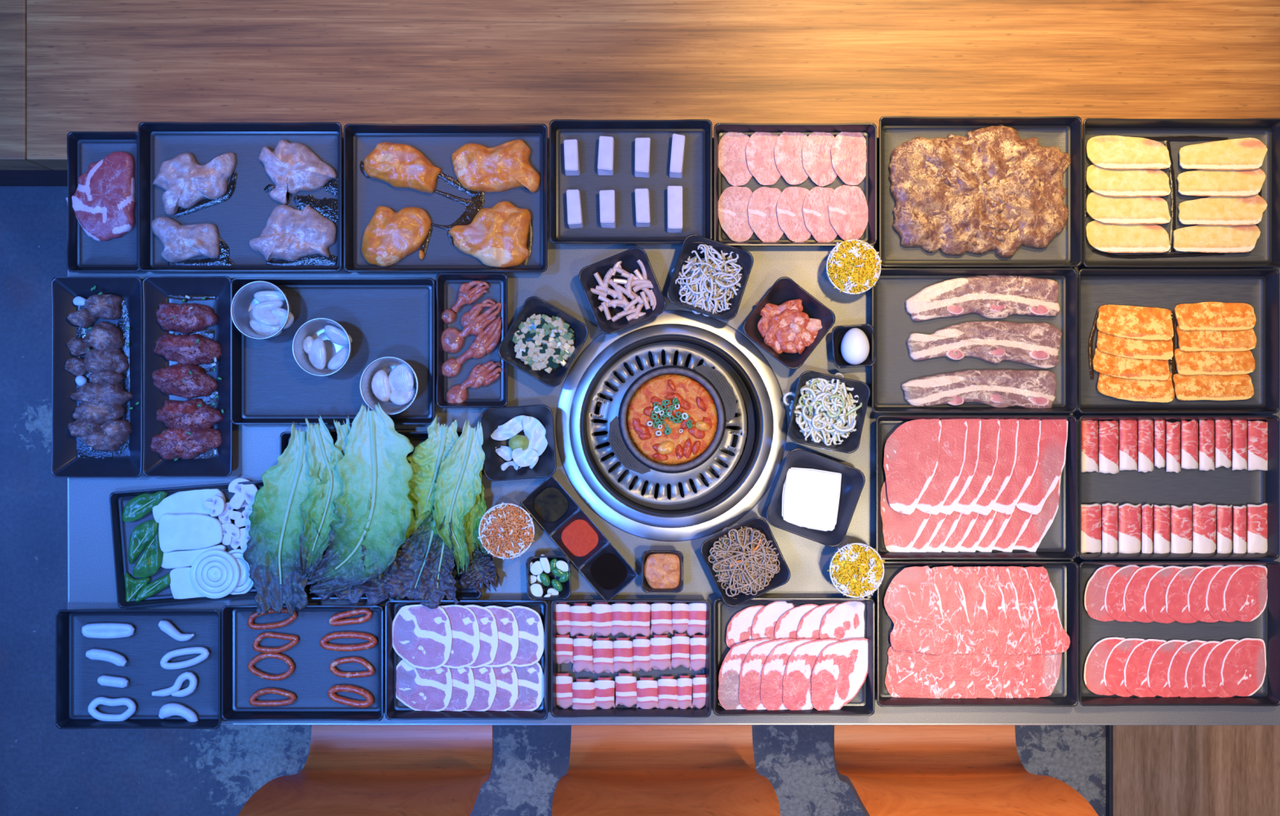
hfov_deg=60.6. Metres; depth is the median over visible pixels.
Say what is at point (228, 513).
mushroom slice
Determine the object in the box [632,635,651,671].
roll
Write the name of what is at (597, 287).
stick
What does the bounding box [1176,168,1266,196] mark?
slice
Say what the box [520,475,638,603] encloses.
sauce dish
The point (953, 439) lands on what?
beef slice
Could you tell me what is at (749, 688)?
slice
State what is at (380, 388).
clam
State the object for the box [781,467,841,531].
tofu
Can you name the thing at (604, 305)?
stick
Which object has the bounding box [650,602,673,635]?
roll
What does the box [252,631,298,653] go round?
sausage
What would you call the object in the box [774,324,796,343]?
piece
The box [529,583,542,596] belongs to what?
slice
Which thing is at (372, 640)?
ring
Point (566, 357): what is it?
cube
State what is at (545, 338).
piece
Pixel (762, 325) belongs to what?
piece
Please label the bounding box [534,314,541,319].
cube
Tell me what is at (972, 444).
beef slice
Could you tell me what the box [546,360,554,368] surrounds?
piece
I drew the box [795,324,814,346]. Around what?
piece
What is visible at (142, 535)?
greens
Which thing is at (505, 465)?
sheet
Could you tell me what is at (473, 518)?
lettuce leaf
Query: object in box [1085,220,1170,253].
slice
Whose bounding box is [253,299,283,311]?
clam
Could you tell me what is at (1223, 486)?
serving tray
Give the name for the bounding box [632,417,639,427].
piece
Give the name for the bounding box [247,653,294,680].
sausage
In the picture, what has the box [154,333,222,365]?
meat piece
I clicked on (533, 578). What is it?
slice
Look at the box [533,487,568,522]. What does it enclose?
dipping sauce
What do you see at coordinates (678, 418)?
slice
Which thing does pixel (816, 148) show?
slice
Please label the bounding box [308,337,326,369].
clam
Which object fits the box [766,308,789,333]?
piece
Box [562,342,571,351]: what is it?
cube
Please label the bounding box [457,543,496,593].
lettuce leaf
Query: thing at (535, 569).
slice
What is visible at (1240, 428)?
slice
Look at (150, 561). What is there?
greens
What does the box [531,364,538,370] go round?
cube
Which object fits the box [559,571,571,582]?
slice
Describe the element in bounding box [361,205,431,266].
chicken
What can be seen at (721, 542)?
strip
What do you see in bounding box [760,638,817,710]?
slice
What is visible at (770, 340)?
piece
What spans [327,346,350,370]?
clam
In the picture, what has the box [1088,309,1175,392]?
oil
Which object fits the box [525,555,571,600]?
sauce cup
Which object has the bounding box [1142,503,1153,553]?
slice
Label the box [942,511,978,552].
beef slice
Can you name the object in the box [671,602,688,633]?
roll
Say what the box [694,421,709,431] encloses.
tofu piece
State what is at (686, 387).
broth
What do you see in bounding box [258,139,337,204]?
chicken thigh
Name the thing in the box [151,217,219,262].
chicken thigh
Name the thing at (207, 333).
glaze
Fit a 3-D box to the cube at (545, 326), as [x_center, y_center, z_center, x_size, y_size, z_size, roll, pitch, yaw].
[-0.139,-0.120,1.625,0.011,0.011,0.011,35,90,0]
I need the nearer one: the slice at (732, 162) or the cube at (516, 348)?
the cube at (516, 348)
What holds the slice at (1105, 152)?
on the serving tray at (1265, 253)
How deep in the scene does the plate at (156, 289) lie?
1.63 m
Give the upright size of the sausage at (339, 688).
0.010 m
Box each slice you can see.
[152,488,226,523]
[158,513,223,552]
[160,544,226,568]
[169,566,221,599]
[190,549,240,599]
[203,495,224,516]
[218,502,242,524]
[221,523,239,545]
[222,548,253,595]
[227,478,257,509]
[230,528,250,553]
[234,509,252,533]
[240,500,252,510]
[391,604,452,669]
[395,659,452,711]
[439,604,479,668]
[442,666,475,711]
[464,604,497,668]
[464,666,496,711]
[483,605,519,666]
[487,665,518,711]
[504,605,544,666]
[508,662,543,711]
[529,560,543,575]
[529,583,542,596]
[530,574,536,584]
[536,574,542,582]
[539,554,550,573]
[539,573,550,586]
[543,593,551,597]
[546,587,559,595]
[549,558,557,572]
[551,568,564,577]
[551,578,562,591]
[555,560,568,572]
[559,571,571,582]
[650,413,657,419]
[653,406,660,413]
[655,431,662,435]
[660,404,666,410]
[663,400,670,405]
[665,408,672,414]
[672,417,679,423]
[675,411,680,417]
[676,417,683,422]
[681,412,688,419]
[717,637,775,710]
[718,132,752,186]
[718,186,753,242]
[725,604,764,648]
[738,638,795,710]
[745,132,781,185]
[747,186,783,242]
[751,601,794,639]
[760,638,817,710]
[773,132,808,185]
[773,604,818,639]
[776,186,811,242]
[782,638,840,710]
[796,603,838,639]
[801,132,837,186]
[802,186,837,242]
[810,638,867,711]
[818,601,864,640]
[827,185,867,240]
[831,132,866,185]
[880,480,930,552]
[883,418,942,515]
[884,565,954,653]
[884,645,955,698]
[910,512,946,552]
[915,418,968,515]
[926,511,961,552]
[940,418,981,515]
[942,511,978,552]
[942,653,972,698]
[954,418,999,514]
[959,509,996,551]
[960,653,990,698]
[972,418,1018,515]
[976,511,1012,551]
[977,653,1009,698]
[992,419,1040,514]
[992,505,1032,551]
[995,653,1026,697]
[1013,475,1061,551]
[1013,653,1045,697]
[1016,419,1067,514]
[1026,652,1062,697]
[1080,503,1102,553]
[1081,420,1098,472]
[1083,637,1125,695]
[1084,564,1121,622]
[1085,135,1170,169]
[1085,164,1170,197]
[1085,191,1170,224]
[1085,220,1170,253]
[1092,346,1169,380]
[1096,305,1173,340]
[1096,330,1173,359]
[1096,372,1174,402]
[1098,420,1119,474]
[1102,502,1119,553]
[1102,638,1144,697]
[1104,564,1140,622]
[1118,503,1142,553]
[1119,419,1137,471]
[1123,565,1164,622]
[1123,639,1166,697]
[1137,419,1154,472]
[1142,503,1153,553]
[1143,565,1183,623]
[1146,640,1187,697]
[1153,504,1170,553]
[1154,420,1165,468]
[1164,565,1204,623]
[1166,421,1181,473]
[1167,640,1206,697]
[1170,505,1192,553]
[1172,373,1253,400]
[1173,224,1260,253]
[1173,302,1256,330]
[1173,348,1254,375]
[1175,325,1256,351]
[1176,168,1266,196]
[1177,195,1266,226]
[1178,137,1267,170]
[1181,420,1199,469]
[1184,640,1220,697]
[1186,565,1224,622]
[1192,503,1217,553]
[1199,420,1214,471]
[1202,639,1239,697]
[1205,564,1244,622]
[1215,419,1231,468]
[1217,504,1232,553]
[1220,638,1266,696]
[1222,564,1267,622]
[1231,419,1248,470]
[1233,505,1247,553]
[1247,502,1267,553]
[1248,420,1267,471]
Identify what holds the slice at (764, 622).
on the serving tray at (863, 704)
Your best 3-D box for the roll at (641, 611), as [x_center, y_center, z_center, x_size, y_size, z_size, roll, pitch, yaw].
[0.000,0.316,1.638,0.032,0.015,0.055,0,90,0]
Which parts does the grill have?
grill plate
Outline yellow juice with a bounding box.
[1084,136,1262,258]
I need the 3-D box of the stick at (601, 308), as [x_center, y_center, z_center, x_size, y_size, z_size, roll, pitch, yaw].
[-0.042,-0.153,1.630,0.042,0.008,0.014,-10,90,0]
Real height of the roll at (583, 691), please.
0.017 m
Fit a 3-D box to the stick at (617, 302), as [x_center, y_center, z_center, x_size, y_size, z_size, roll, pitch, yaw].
[-0.027,-0.154,1.627,0.042,0.008,0.014,10,90,0]
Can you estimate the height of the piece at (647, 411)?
0.006 m
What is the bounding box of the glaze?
[167,295,218,458]
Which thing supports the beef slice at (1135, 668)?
on the serving tray at (1266, 627)
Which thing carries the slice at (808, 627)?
on the serving tray at (863, 704)
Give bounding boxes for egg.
[840,328,869,364]
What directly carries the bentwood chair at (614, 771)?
on the floor at (46, 770)
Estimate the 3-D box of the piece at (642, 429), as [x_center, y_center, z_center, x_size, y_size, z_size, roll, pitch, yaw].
[0.002,0.032,1.585,0.025,0.006,0.016,23,90,0]
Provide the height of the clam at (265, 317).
0.018 m
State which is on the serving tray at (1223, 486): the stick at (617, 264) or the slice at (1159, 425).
the slice at (1159, 425)
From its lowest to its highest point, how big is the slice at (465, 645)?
0.007 m
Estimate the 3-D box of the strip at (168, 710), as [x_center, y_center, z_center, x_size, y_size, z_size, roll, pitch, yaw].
[-0.688,0.456,1.639,0.061,0.016,0.026,10,90,0]
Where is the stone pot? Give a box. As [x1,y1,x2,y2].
[608,364,736,474]
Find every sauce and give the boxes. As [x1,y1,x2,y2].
[75,297,129,458]
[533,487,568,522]
[561,520,598,556]
[590,552,626,590]
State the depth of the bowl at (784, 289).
1.62 m
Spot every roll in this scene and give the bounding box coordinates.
[555,602,570,635]
[555,635,573,664]
[555,672,573,708]
[569,602,592,636]
[571,678,596,709]
[572,635,593,672]
[591,602,613,636]
[592,637,614,674]
[594,677,614,709]
[611,602,631,635]
[613,637,632,672]
[614,672,636,707]
[630,602,650,637]
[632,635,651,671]
[636,677,658,709]
[649,635,671,671]
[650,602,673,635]
[657,675,679,708]
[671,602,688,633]
[671,633,689,668]
[676,675,692,709]
[686,602,706,635]
[689,635,706,671]
[692,674,706,708]
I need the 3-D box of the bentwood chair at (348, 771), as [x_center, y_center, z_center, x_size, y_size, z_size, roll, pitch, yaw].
[-0.423,0.400,1.964,0.342,0.876,0.485,0,90,0]
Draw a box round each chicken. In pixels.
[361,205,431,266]
[364,142,441,193]
[448,200,531,268]
[451,139,540,193]
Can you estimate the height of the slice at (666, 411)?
0.004 m
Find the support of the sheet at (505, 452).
in the bowl at (491, 419)
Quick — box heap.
[888,124,1071,257]
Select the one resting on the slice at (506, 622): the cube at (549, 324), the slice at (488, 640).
the slice at (488, 640)
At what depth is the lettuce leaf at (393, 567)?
1.61 m
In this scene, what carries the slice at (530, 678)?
on the serving tray at (395, 709)
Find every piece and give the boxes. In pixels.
[72,296,85,306]
[150,426,221,460]
[151,363,217,399]
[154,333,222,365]
[155,302,218,334]
[155,398,223,430]
[521,351,527,356]
[522,337,526,344]
[524,331,531,338]
[529,323,537,329]
[539,348,546,353]
[542,333,549,341]
[542,343,547,349]
[546,355,553,361]
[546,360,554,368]
[551,315,555,321]
[552,362,559,368]
[553,332,560,338]
[553,348,559,355]
[567,328,573,333]
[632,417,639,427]
[633,423,649,435]
[638,432,651,439]
[643,406,654,416]
[650,396,664,407]
[652,443,660,453]
[652,453,668,460]
[657,440,674,454]
[662,404,679,417]
[664,392,684,400]
[667,379,675,391]
[675,400,691,410]
[675,444,683,458]
[680,417,695,429]
[683,438,691,458]
[688,426,705,439]
[691,440,700,454]
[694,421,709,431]
[696,396,706,412]
[702,417,711,429]
[755,302,780,317]
[757,315,771,338]
[763,331,782,354]
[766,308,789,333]
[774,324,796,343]
[776,298,803,312]
[779,341,797,353]
[784,309,809,328]
[789,323,801,333]
[792,336,805,354]
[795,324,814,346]
[805,318,822,331]
[808,330,819,343]
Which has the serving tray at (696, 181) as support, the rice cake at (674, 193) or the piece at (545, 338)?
the rice cake at (674, 193)
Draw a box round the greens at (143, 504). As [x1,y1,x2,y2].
[121,491,168,522]
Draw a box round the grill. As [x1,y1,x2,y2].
[555,310,786,542]
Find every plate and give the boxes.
[51,276,142,478]
[142,275,232,477]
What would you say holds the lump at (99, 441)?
on the plate at (66, 463)
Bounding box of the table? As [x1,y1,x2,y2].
[67,137,1279,725]
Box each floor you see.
[0,186,1106,815]
[1112,725,1279,815]
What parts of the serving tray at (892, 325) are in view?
short rib strip, short rib strip, short rib strip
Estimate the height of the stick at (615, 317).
0.009 m
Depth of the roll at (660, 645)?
1.64 m
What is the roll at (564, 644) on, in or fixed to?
on the serving tray at (557, 711)
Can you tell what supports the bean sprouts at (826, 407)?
in the bowl at (851, 444)
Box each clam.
[249,319,281,337]
[252,308,279,326]
[253,290,286,302]
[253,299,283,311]
[271,307,293,329]
[302,336,314,354]
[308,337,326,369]
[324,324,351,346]
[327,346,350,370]
[371,369,391,401]
[388,363,413,391]
[388,375,395,392]
[389,386,414,404]
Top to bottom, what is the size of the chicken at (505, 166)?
0.026 m
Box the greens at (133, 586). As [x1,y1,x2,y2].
[124,572,150,601]
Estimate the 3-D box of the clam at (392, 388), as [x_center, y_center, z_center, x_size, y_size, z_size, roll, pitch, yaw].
[-0.365,-0.033,1.630,0.014,0.014,0.038,-15,90,0]
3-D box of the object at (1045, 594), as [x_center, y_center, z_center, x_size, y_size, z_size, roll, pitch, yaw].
[0.586,0.304,1.635,0.092,0.008,0.134,-10,90,0]
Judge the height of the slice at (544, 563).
0.004 m
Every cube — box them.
[512,335,519,343]
[514,346,519,352]
[515,351,521,359]
[516,338,523,345]
[518,321,524,330]
[519,342,526,348]
[519,348,525,352]
[520,326,528,333]
[520,333,524,338]
[520,355,528,361]
[523,321,529,327]
[526,356,532,362]
[527,341,535,348]
[527,347,535,355]
[528,360,533,367]
[529,313,536,319]
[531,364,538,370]
[532,334,538,341]
[532,353,537,358]
[532,357,538,363]
[533,319,541,326]
[533,347,539,353]
[533,361,539,368]
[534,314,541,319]
[536,335,542,343]
[537,356,544,362]
[538,333,545,340]
[539,328,545,334]
[539,360,546,368]
[540,353,546,358]
[541,314,547,319]
[542,322,550,330]
[543,329,550,335]
[544,351,550,358]
[544,366,552,373]
[546,342,553,347]
[547,322,554,329]
[547,347,554,354]
[548,337,554,342]
[548,339,557,347]
[549,331,555,337]
[551,320,558,327]
[551,355,559,359]
[554,337,560,343]
[556,342,562,347]
[556,354,564,361]
[557,318,564,326]
[557,328,563,335]
[559,344,565,351]
[560,350,564,355]
[560,360,566,366]
[561,337,567,345]
[562,322,569,329]
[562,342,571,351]
[562,354,568,360]
[564,334,570,340]
[567,333,573,339]
[567,339,573,345]
[568,346,574,354]
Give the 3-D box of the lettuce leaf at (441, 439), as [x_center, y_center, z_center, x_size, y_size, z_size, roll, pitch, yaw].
[-0.299,0.091,1.612,0.118,0.023,0.159,22,90,0]
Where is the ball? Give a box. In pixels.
[508,435,528,450]
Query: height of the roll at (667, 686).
0.015 m
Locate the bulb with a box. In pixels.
[75,375,87,386]
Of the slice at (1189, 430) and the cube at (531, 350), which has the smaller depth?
the cube at (531, 350)
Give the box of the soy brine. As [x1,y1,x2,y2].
[515,314,572,371]
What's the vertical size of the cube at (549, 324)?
0.011 m
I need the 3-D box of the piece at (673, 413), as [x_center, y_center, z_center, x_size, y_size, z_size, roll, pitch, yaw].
[0.046,0.003,1.585,0.025,0.006,0.019,0,90,0]
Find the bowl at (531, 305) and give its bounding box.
[497,296,588,386]
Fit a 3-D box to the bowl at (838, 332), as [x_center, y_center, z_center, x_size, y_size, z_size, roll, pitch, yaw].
[0.316,-0.091,1.634,0.063,0.033,0.063,-4,90,0]
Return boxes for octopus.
[440,298,502,353]
[441,280,488,324]
[441,316,501,377]
[445,360,502,403]
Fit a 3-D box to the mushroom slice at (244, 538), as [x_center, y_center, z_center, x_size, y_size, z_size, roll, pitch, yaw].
[-0.592,0.197,1.639,0.041,0.004,0.039,32,90,0]
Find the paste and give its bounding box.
[644,553,679,588]
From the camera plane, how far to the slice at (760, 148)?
1.64 m
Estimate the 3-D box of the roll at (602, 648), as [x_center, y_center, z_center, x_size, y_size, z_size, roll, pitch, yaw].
[-0.055,0.371,1.638,0.034,0.015,0.055,0,90,0]
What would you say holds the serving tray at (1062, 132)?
on the table
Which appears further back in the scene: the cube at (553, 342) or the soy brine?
the soy brine
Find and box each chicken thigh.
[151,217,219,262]
[152,152,235,215]
[248,204,337,262]
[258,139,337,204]
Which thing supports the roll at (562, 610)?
on the serving tray at (557, 711)
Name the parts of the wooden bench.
panel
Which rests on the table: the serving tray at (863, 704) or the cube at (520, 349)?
the serving tray at (863, 704)
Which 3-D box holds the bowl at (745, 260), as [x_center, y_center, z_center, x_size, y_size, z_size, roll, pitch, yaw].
[0.103,-0.192,1.628,0.108,0.044,0.108,18,90,0]
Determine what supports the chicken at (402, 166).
on the serving tray at (437, 143)
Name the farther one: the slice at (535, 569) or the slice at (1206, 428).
the slice at (1206, 428)
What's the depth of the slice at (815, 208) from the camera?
1.64 m
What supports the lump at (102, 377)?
on the plate at (66, 463)
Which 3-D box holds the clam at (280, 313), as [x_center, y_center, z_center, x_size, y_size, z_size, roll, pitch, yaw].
[-0.532,-0.133,1.625,0.036,0.019,0.031,31,90,0]
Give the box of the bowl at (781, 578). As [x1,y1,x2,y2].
[700,517,790,607]
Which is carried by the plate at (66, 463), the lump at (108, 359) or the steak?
the lump at (108, 359)
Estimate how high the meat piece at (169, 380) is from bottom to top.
0.031 m
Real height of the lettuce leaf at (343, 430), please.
0.019 m
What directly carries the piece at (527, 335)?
in the bowl at (531, 305)
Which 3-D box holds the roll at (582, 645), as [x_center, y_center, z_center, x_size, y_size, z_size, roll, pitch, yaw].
[-0.085,0.368,1.638,0.032,0.015,0.056,0,90,0]
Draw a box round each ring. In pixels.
[81,622,134,638]
[88,697,136,721]
[151,671,197,697]
[160,646,209,669]
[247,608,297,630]
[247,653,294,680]
[248,688,296,706]
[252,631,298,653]
[319,631,377,651]
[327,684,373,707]
[328,608,372,626]
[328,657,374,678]
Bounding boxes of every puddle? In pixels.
[168,172,337,265]
[360,160,532,265]
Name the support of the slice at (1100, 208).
on the serving tray at (1265, 253)
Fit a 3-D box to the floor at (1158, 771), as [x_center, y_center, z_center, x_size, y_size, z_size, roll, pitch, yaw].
[2.264,1.850,2.390,2.473,0.020,3.300,0,90,0]
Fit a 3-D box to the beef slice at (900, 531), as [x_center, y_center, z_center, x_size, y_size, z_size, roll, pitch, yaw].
[0.401,0.152,1.641,0.083,0.006,0.140,0,90,0]
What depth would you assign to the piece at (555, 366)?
1.62 m
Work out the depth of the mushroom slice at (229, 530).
1.63 m
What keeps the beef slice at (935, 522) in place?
on the beef slice at (950, 522)
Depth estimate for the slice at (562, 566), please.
1.62 m
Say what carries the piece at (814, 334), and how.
in the bowl at (784, 289)
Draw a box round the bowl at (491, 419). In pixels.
[480,404,556,481]
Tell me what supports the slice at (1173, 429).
on the serving tray at (1223, 486)
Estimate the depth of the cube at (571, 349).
1.62 m
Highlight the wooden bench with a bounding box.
[0,0,1279,186]
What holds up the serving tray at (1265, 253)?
on the table
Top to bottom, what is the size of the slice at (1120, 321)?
0.011 m
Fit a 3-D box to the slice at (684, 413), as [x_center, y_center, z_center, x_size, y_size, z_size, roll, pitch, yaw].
[0.065,0.012,1.582,0.009,0.005,0.011,-25,90,0]
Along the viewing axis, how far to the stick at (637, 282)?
1.63 m
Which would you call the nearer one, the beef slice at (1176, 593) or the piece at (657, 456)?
the piece at (657, 456)
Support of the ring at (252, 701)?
on the serving tray at (311, 679)
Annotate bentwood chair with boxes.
[237,725,493,815]
[551,725,780,815]
[833,725,1098,815]
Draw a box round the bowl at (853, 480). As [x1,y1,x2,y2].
[765,448,865,547]
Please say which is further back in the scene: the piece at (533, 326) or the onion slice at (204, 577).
the onion slice at (204, 577)
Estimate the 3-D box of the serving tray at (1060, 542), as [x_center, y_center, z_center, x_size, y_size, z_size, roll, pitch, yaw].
[0.498,0.117,1.635,0.298,0.030,0.214,0,90,0]
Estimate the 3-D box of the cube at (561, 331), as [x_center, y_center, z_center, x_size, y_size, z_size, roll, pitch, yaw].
[-0.118,-0.113,1.626,0.012,0.010,0.010,23,90,0]
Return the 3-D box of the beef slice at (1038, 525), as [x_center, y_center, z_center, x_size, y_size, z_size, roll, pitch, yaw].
[0.590,0.153,1.643,0.083,0.006,0.140,0,90,0]
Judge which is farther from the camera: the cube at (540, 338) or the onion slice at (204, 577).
the onion slice at (204, 577)
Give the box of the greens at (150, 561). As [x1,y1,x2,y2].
[133,530,163,577]
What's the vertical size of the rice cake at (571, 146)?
0.019 m
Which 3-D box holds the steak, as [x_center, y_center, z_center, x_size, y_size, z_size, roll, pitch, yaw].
[-0.808,-0.317,1.638,0.107,0.015,0.137,0,90,0]
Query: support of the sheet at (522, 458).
in the bowl at (491, 419)
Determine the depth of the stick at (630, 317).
1.63 m
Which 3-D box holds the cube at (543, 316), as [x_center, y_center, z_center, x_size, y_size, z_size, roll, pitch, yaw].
[-0.143,-0.134,1.629,0.010,0.010,0.009,19,90,0]
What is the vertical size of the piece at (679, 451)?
0.006 m
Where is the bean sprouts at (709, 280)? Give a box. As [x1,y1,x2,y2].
[671,244,747,316]
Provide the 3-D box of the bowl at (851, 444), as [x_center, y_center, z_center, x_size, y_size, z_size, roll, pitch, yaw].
[0.277,0.006,1.628,0.108,0.044,0.108,12,90,0]
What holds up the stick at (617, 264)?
in the bowl at (628, 258)
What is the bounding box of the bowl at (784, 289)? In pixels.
[742,276,835,369]
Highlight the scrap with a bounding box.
[418,249,424,259]
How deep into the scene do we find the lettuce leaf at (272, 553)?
1.62 m
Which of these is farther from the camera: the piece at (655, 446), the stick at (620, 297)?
the stick at (620, 297)
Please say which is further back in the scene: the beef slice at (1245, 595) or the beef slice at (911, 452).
the beef slice at (1245, 595)
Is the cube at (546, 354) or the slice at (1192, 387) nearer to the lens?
the cube at (546, 354)
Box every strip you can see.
[85,648,127,666]
[97,675,128,688]
[158,620,194,641]
[158,702,198,722]
[716,536,731,551]
[751,538,761,553]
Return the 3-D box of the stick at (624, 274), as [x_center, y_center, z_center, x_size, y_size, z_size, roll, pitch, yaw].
[-0.014,-0.195,1.628,0.028,0.009,0.007,20,90,0]
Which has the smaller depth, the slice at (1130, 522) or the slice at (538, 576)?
the slice at (538, 576)
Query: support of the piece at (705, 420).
in the broth
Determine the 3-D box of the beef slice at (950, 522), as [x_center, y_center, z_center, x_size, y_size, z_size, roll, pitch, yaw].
[0.448,0.152,1.642,0.084,0.006,0.141,0,90,0]
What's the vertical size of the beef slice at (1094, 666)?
0.007 m
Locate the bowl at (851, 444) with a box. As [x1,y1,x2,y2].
[787,370,870,453]
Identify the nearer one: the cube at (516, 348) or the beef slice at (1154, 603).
the cube at (516, 348)
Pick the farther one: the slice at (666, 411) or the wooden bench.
the wooden bench
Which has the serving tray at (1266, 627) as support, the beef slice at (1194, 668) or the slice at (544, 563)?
the beef slice at (1194, 668)
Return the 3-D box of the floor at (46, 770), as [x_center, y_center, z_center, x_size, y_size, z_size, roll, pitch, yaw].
[0.000,0.000,2.400,8.000,0.001,8.000,0,90,0]
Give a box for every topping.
[477,502,534,560]
[826,237,881,294]
[826,543,884,599]
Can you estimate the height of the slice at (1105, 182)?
0.008 m
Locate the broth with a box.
[626,373,718,465]
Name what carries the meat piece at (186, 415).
on the plate at (156, 289)
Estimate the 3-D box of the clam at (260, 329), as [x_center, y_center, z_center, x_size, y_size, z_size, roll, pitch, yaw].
[-0.556,-0.118,1.629,0.050,0.018,0.024,13,90,0]
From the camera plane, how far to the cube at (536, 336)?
1.62 m
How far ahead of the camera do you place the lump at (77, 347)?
1.63 m
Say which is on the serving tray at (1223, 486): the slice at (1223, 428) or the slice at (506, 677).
the slice at (1223, 428)
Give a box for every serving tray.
[55,609,222,728]
[66,131,139,272]
[109,480,263,608]
[137,122,343,271]
[221,604,384,721]
[230,277,435,424]
[280,431,481,599]
[343,124,547,272]
[385,600,547,719]
[435,272,507,408]
[549,119,712,244]
[551,599,711,717]
[713,123,876,246]
[713,597,875,715]
[871,268,1077,413]
[875,415,1077,559]
[875,560,1078,706]
[878,115,1081,267]
[1076,268,1279,413]
[1076,415,1279,559]
[1077,560,1279,706]
[1080,118,1279,267]
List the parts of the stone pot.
handle, handle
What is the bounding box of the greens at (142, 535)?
[128,519,159,564]
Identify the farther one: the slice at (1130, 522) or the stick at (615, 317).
the slice at (1130, 522)
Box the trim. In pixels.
[1106,725,1112,815]
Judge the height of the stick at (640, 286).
0.008 m
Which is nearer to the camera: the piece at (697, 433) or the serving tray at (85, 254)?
the piece at (697, 433)
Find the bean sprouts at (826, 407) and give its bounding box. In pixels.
[782,373,862,451]
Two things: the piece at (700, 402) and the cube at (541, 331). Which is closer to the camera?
the piece at (700, 402)
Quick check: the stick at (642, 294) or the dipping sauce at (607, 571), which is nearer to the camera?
the stick at (642, 294)
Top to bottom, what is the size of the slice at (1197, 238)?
0.008 m
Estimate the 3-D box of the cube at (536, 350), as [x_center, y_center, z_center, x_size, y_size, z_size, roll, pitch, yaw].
[-0.152,-0.085,1.625,0.010,0.009,0.010,-13,90,0]
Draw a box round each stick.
[590,288,607,297]
[593,272,604,288]
[595,285,617,298]
[597,302,624,311]
[598,295,617,308]
[600,302,611,319]
[603,264,622,284]
[603,267,614,293]
[607,288,628,306]
[608,279,623,300]
[608,299,635,311]
[611,261,622,275]
[611,310,628,322]
[613,278,626,284]
[614,266,630,274]
[616,307,636,318]
[617,284,635,300]
[621,271,638,279]
[622,295,640,311]
[624,279,651,288]
[626,273,635,297]
[626,312,645,321]
[631,290,644,304]
[632,283,659,293]
[633,269,644,279]
[633,296,649,319]
[636,259,647,279]
[640,291,650,310]
[641,288,654,306]
[648,289,656,310]
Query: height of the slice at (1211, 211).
0.008 m
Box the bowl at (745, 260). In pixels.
[666,234,753,320]
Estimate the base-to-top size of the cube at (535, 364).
0.012 m
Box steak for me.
[65,151,136,241]
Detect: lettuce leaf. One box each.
[242,421,324,617]
[294,546,402,609]
[298,414,349,580]
[303,402,414,594]
[310,415,351,539]
[361,493,397,582]
[368,457,442,604]
[386,506,456,608]
[406,414,458,524]
[414,515,458,605]
[432,418,484,575]
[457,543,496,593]
[459,471,501,589]
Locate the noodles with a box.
[707,524,780,597]
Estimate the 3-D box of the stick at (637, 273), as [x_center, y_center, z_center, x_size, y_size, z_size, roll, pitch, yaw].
[0.001,-0.194,1.628,0.007,0.007,0.027,-35,90,0]
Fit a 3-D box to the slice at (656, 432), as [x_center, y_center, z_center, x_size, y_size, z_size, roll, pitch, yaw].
[0.027,0.036,1.582,0.009,0.006,0.008,0,90,0]
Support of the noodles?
in the bowl at (781, 578)
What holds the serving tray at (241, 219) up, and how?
on the table
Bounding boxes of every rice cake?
[564,139,580,176]
[566,190,583,228]
[597,136,614,175]
[599,190,615,228]
[634,137,650,177]
[635,188,650,227]
[666,186,682,233]
[669,133,685,178]
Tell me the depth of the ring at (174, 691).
1.64 m
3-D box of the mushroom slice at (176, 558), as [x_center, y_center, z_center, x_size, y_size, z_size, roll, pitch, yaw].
[-0.669,0.223,1.641,0.100,0.008,0.026,-7,90,0]
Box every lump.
[64,357,88,376]
[66,308,97,328]
[66,337,92,356]
[67,417,102,437]
[70,382,133,405]
[72,400,124,424]
[80,427,124,451]
[83,321,124,350]
[83,348,128,373]
[84,293,123,319]
[88,369,124,385]
[100,419,132,441]
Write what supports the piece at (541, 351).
in the bowl at (531, 305)
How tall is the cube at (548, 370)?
0.008 m
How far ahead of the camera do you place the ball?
1.63 m
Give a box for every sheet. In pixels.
[490,415,529,440]
[495,445,512,461]
[500,461,518,471]
[511,448,538,466]
[519,457,538,468]
[522,416,547,456]
[930,565,978,653]
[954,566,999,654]
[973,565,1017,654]
[991,566,1031,654]
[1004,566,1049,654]
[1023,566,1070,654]
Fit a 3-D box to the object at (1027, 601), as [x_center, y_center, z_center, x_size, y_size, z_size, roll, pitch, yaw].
[0.558,0.301,1.635,0.103,0.007,0.131,0,90,0]
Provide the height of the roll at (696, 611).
0.017 m
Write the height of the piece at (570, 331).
0.011 m
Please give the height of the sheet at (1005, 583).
0.007 m
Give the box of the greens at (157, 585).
[134,573,170,601]
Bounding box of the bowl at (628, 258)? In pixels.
[578,247,666,334]
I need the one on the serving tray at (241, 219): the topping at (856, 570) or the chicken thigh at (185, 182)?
the chicken thigh at (185, 182)
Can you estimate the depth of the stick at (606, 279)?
1.63 m
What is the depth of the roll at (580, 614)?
1.63 m
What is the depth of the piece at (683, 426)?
1.58 m
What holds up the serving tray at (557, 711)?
on the table
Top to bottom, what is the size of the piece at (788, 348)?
0.009 m
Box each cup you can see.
[230,280,292,339]
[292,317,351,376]
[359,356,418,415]
[478,502,534,559]
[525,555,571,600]
[641,550,683,592]
[826,239,881,294]
[829,542,884,598]
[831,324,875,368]

